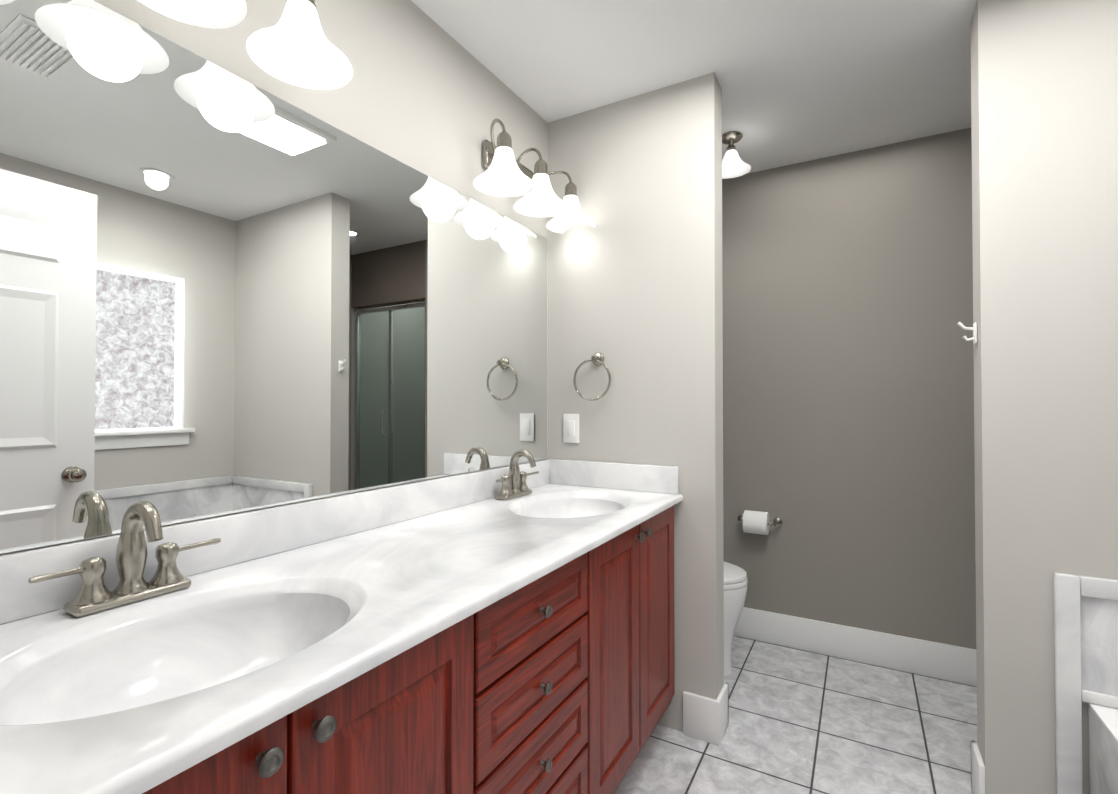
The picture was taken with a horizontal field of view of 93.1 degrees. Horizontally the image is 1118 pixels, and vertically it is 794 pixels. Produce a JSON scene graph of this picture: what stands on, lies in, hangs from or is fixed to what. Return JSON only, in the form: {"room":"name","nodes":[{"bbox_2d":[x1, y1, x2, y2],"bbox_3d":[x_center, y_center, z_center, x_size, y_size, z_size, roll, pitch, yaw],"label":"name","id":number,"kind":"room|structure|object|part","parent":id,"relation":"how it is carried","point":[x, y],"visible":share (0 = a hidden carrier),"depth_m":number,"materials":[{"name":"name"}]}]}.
{"room":"bathroom","nodes":[
{"label":"bathroom","id":0,"kind":"room"},
{"bbox_2d":[0,0,547,555],"bbox_3d":[-0.120,0.031,2.188,0.100,2.370,4.080,0,-1,30],"label":"wall","id":1,"kind":"structure","parent":0,"point":[422,92],"depth_m":1.52,"materials":[{"name":"paint"}]},
{"bbox_2d":[137,0,246,28],"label":"sconce","id":2,"kind":"object","parent":1,"relation":"attached to","point":[214,14],"depth_m":0.96,"materials":[{"name":"white glass"}]},
{"bbox_3d":[-0.640,-0.748,0.893,0.198,0.114,0.198,0,-1,30],"label":"lamp shade","id":3,"kind":"part","parent":2,"relation":"part of","materials":[{"name":"white glass"}]},
{"bbox_2d":[0,0,546,553],"bbox_3d":[-0.509,-0.212,1.400,0.006,0.914,1.850,0,-1,30],"label":"mirror","id":4,"kind":"object","parent":1,"relation":"attached to","point":[222,292],"visible":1,"depth_m":1.07,"materials":[{"name":"clear glass"}]},
{"bbox_2d":[161,468,474,525],"bbox_3d":[-0.514,0.238,1.379,0.002,0.012,0.930,0,-1,30],"label":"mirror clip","id":5,"kind":"object","parent":4,"relation":"attached to","point":[167,521],"visible":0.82,"depth_m":0.99,"materials":[{"name":"silver metal"}]},
{"bbox_2d":[0,459,550,623],"bbox_3d":[-0.498,0.296,1.390,0.021,0.100,1.865,0,-1,30],"label":"backsplash","id":6,"kind":"structure","parent":1,"relation":"attached to","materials":[{"name":"stone"}]},
{"bbox_2d":[246,0,352,89],"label":"sconce","id":7,"kind":"object","parent":1,"relation":"attached to","point":[294,46],"depth_m":1.11,"materials":[{"name":"white glass"}]},
{"bbox_3d":[-0.528,-0.745,1.089,0.198,0.114,0.198,0,-1,30],"label":"lamp shade","id":8,"kind":"part","parent":7,"relation":"part of","materials":[{"name":"white glass"}]},
{"bbox_3d":[-0.528,-0.760,1.089,0.048,0.076,0.048,0,-1,30],"label":"bulb","id":9,"kind":"part","parent":7,"relation":"part of","materials":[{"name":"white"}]},
{"bbox_2d":[287,0,316,9],"bbox_3d":[-0.528,-0.829,1.090,0.056,0.056,0.056,0,-1,30],"label":"socket","id":10,"kind":"object","parent":7,"relation":"attached to","point":[310,3],"depth_m":1.07,"materials":[{"name":"silver metal"}]},
{"bbox_2d":[473,118,595,233],"bbox_3d":[-0.084,-0.791,1.913,0.243,0.226,0.648,0,-1,30],"label":"sconce","id":11,"kind":"object","parent":1,"relation":"attached to","point":[505,174],"visible":1,"depth_m":1.85,"materials":[{"name":"white glass"}]},
{"bbox_3d":[-0.204,-0.872,1.781,0.132,0.068,0.112,0,-1,30],"label":"arm","id":12,"kind":"part","parent":11,"relation":"part of"},
{"bbox_2d":[495,131,512,149],"bbox_3d":[-0.176,-0.822,1.706,0.056,0.056,0.056,0,-1,30],"label":"socket","id":13,"kind":"object","parent":11,"relation":"attached to","point":[504,141],"depth_m":1.68,"materials":[{"name":"silver metal"}]},
{"bbox_3d":[-0.176,-0.738,1.705,0.198,0.114,0.198,0,-1,30],"label":"lamp shade","id":14,"kind":"part","parent":11,"relation":"part of","materials":[{"name":"white glass"}]},
{"bbox_3d":[-0.181,-0.842,1.968,0.021,0.100,0.320,0,-1,30],"label":"plate","id":15,"kind":"part","parent":11,"relation":"part of","materials":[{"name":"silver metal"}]},
{"bbox_3d":[-0.117,-0.871,1.932,0.131,0.068,0.011,0,-1,30],"label":"arm","id":16,"kind":"part","parent":11,"relation":"part of"},
{"bbox_3d":[-0.065,-0.735,1.901,0.198,0.114,0.198,0,-1,30],"label":"lamp shade","id":17,"kind":"part","parent":11,"relation":"part of","materials":[{"name":"white glass"}]},
{"bbox_2d":[533,159,548,175],"bbox_3d":[-0.065,-0.819,1.902,0.056,0.056,0.056,0,-1,30],"label":"socket","id":18,"kind":"object","parent":11,"relation":"attached to","point":[540,167],"depth_m":1.88,"materials":[{"name":"silver metal"}]},
{"bbox_3d":[-0.031,-0.869,2.084,0.132,0.068,0.112,0,-1,30],"label":"arm","id":19,"kind":"part","parent":11,"relation":"part of"},
{"bbox_2d":[564,182,577,196],"bbox_3d":[0.047,-0.817,2.097,0.056,0.056,0.056,0,-1,30],"label":"socket","id":20,"kind":"object","parent":11,"relation":"attached to","point":[570,189],"depth_m":2.08,"materials":[{"name":"silver metal"}]},
{"bbox_3d":[0.047,-0.733,2.096,0.198,0.114,0.198,0,-1,30],"label":"lamp shade","id":21,"kind":"part","parent":11,"relation":"part of","materials":[{"name":"white glass"}]},
{"bbox_2d":[411,0,976,178],"bbox_3d":[0.961,-1.211,1.585,2.590,0.100,4.080,0,-1,30],"label":"ceiling","id":22,"kind":"structure","parent":0,"point":[799,81],"depth_m":1.82,"materials":[{"name":"paint"}]},
{"bbox_2d":[722,131,750,178],"bbox_3d":[0.761,-1.076,2.343,0.166,0.151,0.166,0,-1,30],"label":"light","id":23,"kind":"object","parent":22,"relation":"attached to","point":[734,165],"visible":0.85,"depth_m":2.33,"materials":[{"name":"white glass"}]},
{"bbox_3d":[0.761,-1.042,2.342,0.166,0.083,0.166,0,-1,30],"label":"lamp shade","id":24,"kind":"part","parent":23,"relation":"part of","materials":[{"name":"white glass"}]},
{"bbox_2d":[613,635,976,793],"bbox_3d":[0.961,1.259,1.556,2.590,0.100,4.080,0,-1,30],"label":"floor","id":25,"kind":"structure","parent":0,"point":[804,722],"depth_m":1.89,"materials":[{"name":"tile"}]},
{"bbox_2d":[0,449,682,793],"bbox_3d":[-0.261,0.690,1.250,0.569,1.029,1.865,0,-1,30],"label":"bathroom vanity","id":26,"kind":"object","parent":25,"relation":"on","point":[506,630],"visible":1,"depth_m":0.93,"materials":[{"name":"red wood"}]},
{"bbox_2d":[28,567,83,582],"bbox_3d":[-0.756,0.269,0.807,0.029,0.014,0.082,0,-1,30],"label":"handle","id":27,"kind":"object","parent":26,"relation":"on","point":[79,570],"depth_m":0.80,"materials":[{"name":"silver metal"}]},
{"bbox_2d":[72,557,112,604],"bbox_3d":[-0.744,0.290,0.846,0.049,0.068,0.049,0,-1,30],"label":"handle","id":28,"kind":"object","parent":26,"relation":"on","point":[93,590],"depth_m":0.83,"materials":[{"name":"silver metal"}]},
{"bbox_3d":[-0.718,0.332,0.890,0.054,0.017,0.164,0,-1,30],"label":"faucet plate","id":29,"kind":"part","parent":26,"relation":"part of","materials":[{"name":"silver metal"}]},
{"bbox_3d":[-0.686,0.206,0.873,0.105,0.069,0.030,0,-1,30],"label":"faucet spout","id":30,"kind":"part","parent":26,"relation":"part of","materials":[{"name":"silver metal"}]},
{"bbox_2d":[149,542,183,584],"bbox_3d":[-0.693,0.291,0.936,0.049,0.068,0.049,0,-1,30],"label":"handle","id":31,"kind":"object","parent":26,"relation":"on","point":[167,572],"depth_m":0.92,"materials":[{"name":"silver metal"}]},
{"bbox_2d":[178,538,220,551],"bbox_3d":[-0.665,0.271,0.966,0.029,0.014,0.082,0,-1,30],"label":"handle","id":32,"kind":"object","parent":26,"relation":"on","point":[217,540],"depth_m":0.97,"materials":[{"name":"silver metal"}]},
{"bbox_3d":[-0.411,0.709,0.477,0.020,0.683,0.340,0,-1,30],"label":"door","id":33,"kind":"part","parent":26,"relation":"part of","materials":[{"name":"brown wood"}]},
{"bbox_3d":[-0.325,0.405,0.591,0.022,0.030,0.030,0,-1,30],"label":"knob","id":34,"kind":"part","parent":26,"relation":"part of","materials":[{"name":"grey metal"}]},
{"bbox_3d":[-0.291,0.406,0.651,0.022,0.030,0.030,0,-1,30],"label":"knob","id":35,"kind":"part","parent":26,"relation":"part of","materials":[{"name":"grey metal"}]},
{"bbox_3d":[-0.240,0.713,0.777,0.020,0.683,0.340,0,-1,30],"label":"door","id":36,"kind":"part","parent":26,"relation":"part of","materials":[{"name":"brown wood"}]},
{"bbox_2d":[499,475,512,494],"bbox_3d":[-0.184,0.302,1.827,0.049,0.068,0.049,0,-1,30],"label":"handle","id":37,"kind":"object","parent":26,"relation":"on","point":[506,489],"depth_m":1.82,"materials":[{"name":"silver metal"}]},
{"bbox_3d":[-0.158,0.344,1.872,0.054,0.017,0.164,0,-1,30],"label":"faucet plate","id":38,"kind":"part","parent":26,"relation":"part of","materials":[{"name":"silver metal"}]},
{"bbox_3d":[-0.125,0.217,1.855,0.105,0.069,0.030,0,-1,30],"label":"faucet spout","id":39,"kind":"part","parent":26,"relation":"part of","materials":[{"name":"silver metal"}]},
{"bbox_2d":[519,471,528,490],"bbox_3d":[-0.132,0.303,1.917,0.049,0.068,0.049,0,-1,30],"label":"handle","id":40,"kind":"object","parent":26,"relation":"on","point":[523,486],"depth_m":1.90,"materials":[{"name":"silver metal"}]},
{"bbox_3d":[-0.044,0.770,1.120,0.020,0.150,0.434,0,-1,30],"label":"drawer","id":41,"kind":"part","parent":26,"relation":"part of","materials":[{"name":"brown wood"}]},
{"bbox_3d":[-0.044,0.610,1.122,0.020,0.150,0.434,0,-1,30],"label":"drawer","id":42,"kind":"part","parent":26,"relation":"part of","materials":[{"name":"brown wood"}]},
{"bbox_3d":[-0.044,0.450,1.124,0.020,0.150,0.434,0,-1,30],"label":"drawer","id":43,"kind":"part","parent":26,"relation":"part of","materials":[{"name":"brown wood"}]},
{"bbox_2d":[527,471,538,475],"bbox_3d":[-0.105,0.283,1.948,0.029,0.014,0.082,0,-1,30],"label":"handle","id":44,"kind":"object","parent":26,"relation":"on","point":[528,474],"depth_m":1.95,"materials":[{"name":"silver metal"}]},
{"bbox_3d":[-0.044,0.957,1.118,0.020,0.203,0.434,0,-1,30],"label":"drawer","id":45,"kind":"part","parent":26,"relation":"part of","materials":[{"name":"brown wood"}]},
{"bbox_3d":[0.151,0.721,1.463,0.020,0.683,0.340,0,-1,30],"label":"door","id":46,"kind":"part","parent":26,"relation":"part of","materials":[{"name":"brown wood"}]},
{"bbox_3d":[0.238,0.417,1.578,0.022,0.030,0.030,0,-1,30],"label":"knob","id":47,"kind":"part","parent":26,"relation":"part of","materials":[{"name":"grey metal"}]},
{"bbox_3d":[0.271,0.417,1.635,0.022,0.030,0.030,0,-1,30],"label":"knob","id":48,"kind":"part","parent":26,"relation":"part of","materials":[{"name":"grey metal"}]},
{"bbox_3d":[0.323,0.725,1.764,0.020,0.683,0.342,0,-1,30],"label":"door","id":49,"kind":"part","parent":26,"relation":"part of","materials":[{"name":"brown wood"}]},
{"bbox_2d":[724,562,747,675],"bbox_3d":[0.524,0.817,2.490,0.691,0.805,0.450,0,-1,30],"label":"toilet","id":50,"kind":"object","parent":25,"relation":"on","point":[735,583],"visible":0.15,"depth_m":2.29,"materials":[{"name":"white ceramic"}]},
{"bbox_3d":[0.632,0.810,2.428,0.443,0.022,0.372,0,-1,30],"label":"seat","id":51,"kind":"part","parent":50,"relation":"part of","materials":[{"name":"white ceramic"}]},
{"bbox_2d":[1088,703,1117,793],"bbox_3d":[1.249,0.935,0.400,0.730,0.520,1.892,0,-1,30],"label":"bathtub","id":52,"kind":"object","parent":25,"relation":"on","point":[1103,745],"visible":1,"depth_m":1.33,"materials":[{"name":"ceramic"}]},
{"bbox_2d":[548,0,1117,793],"bbox_3d":[1.028,0.025,1.688,2.390,2.370,0.150,0,-1,30],"label":"wall","id":53,"kind":"structure","parent":0,"point":[1044,104],"depth_m":1.52,"materials":[{"name":"paint"}]},
{"bbox_2d":[563,414,578,442],"bbox_3d":[0.049,0.127,2.153,0.072,0.117,0.008,0,-1,30],"label":"outlet","id":54,"kind":"object","parent":53,"relation":"attached to","point":[570,428],"visible":1,"depth_m":2.15,"materials":[{"name":"white plastic"}]},
{"bbox_2d":[573,353,610,400],"bbox_3d":[0.135,-0.081,2.086,0.163,0.191,0.044,0,-1,30],"label":"towel ring","id":55,"kind":"object","parent":53,"relation":"attached to","point":[597,359],"visible":0.98,"depth_m":2.08,"materials":[{"name":"silver metal"}]},
{"bbox_3d":[0.146,-0.150,2.081,0.052,0.052,0.044,0,-1,30],"label":"plate","id":56,"kind":"part","parent":55,"relation":"part of","materials":[{"name":"silver metal"}]},
{"bbox_2d":[683,682,728,734],"bbox_3d":[0.330,1.140,2.122,0.674,0.150,0.036,0,-1,30],"label":"baseboard","id":57,"kind":"structure","parent":53,"relation":"attached to","point":[706,719],"depth_m":1.88,"materials":[{"name":"white wood"}]},
{"bbox_2d":[957,322,976,342],"bbox_3d":[1.226,-0.195,1.594,0.048,0.067,0.024,0,-1,30],"label":"hook","id":58,"kind":"object","parent":53,"relation":"attached to","point":[973,329],"visible":1,"depth_m":1.59,"materials":[{"name":"white plastic"}]},
{"bbox_3d":[1.244,-0.191,1.584,0.007,0.060,0.024,0,-1,30],"label":"plate","id":59,"kind":"part","parent":58,"relation":"part of","materials":[{"name":"white plastic"}]},
{"bbox_2d":[971,740,984,793],"bbox_3d":[1.683,1.131,1.383,0.964,0.150,0.034,0,-1,30],"label":"baseboard","id":60,"kind":"structure","parent":53,"relation":"attached to","point":[977,765],"depth_m":1.56,"materials":[{"name":"white wood"}]},
{"bbox_2d":[1053,572,1117,793],"bbox_3d":[1.224,0.830,0.420,0.799,0.730,1.899,0,-1,30],"label":"trim","id":61,"kind":"structure","parent":53,"relation":"attached to","point":[1071,695],"depth_m":1.41,"materials":[{"name":"wood"}]},
{"bbox_2d":[1080,595,1117,696],"bbox_3d":[1.246,0.640,0.409,0.749,0.250,1.899,0,-1,30],"label":"wall panel","id":62,"kind":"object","parent":53,"relation":"attached to","point":[1099,645],"depth_m":1.39,"materials":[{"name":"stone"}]},
{"bbox_2d":[722,128,975,648],"bbox_3d":[1.134,0.037,2.670,1.600,2.370,0.100,0,-1,30],"label":"wall","id":63,"kind":"structure","parent":0,"point":[848,396],"depth_m":2.47,"materials":[{"name":"paint"}]},
{"bbox_2d":[738,510,781,534],"bbox_3d":[0.985,0.621,2.623,0.212,0.110,0.114,0,-1,30],"label":"paper holder","id":64,"kind":"object","parent":63,"relation":"attached to","point":[755,522],"visible":1,"depth_m":2.59,"materials":[{"name":"white paper"}]},
{"bbox_3d":[0.922,0.622,2.685,0.042,0.042,0.068,0,-1,30],"label":"post","id":65,"kind":"part","parent":64,"relation":"part of","materials":[{"name":"silver metal"}]},
{"bbox_3d":[1.070,0.621,2.601,0.042,0.042,0.068,0,-1,30],"label":"post","id":66,"kind":"part","parent":64,"relation":"part of","materials":[{"name":"silver metal"}]},
{"bbox_2d":[734,607,976,685],"bbox_3d":[1.105,1.146,2.606,1.600,0.150,0.016,0,-1,30],"label":"baseboard","id":67,"kind":"structure","parent":63,"relation":"attached to","point":[913,655],"depth_m":2.43,"materials":[{"name":"white wood"}]}
]}

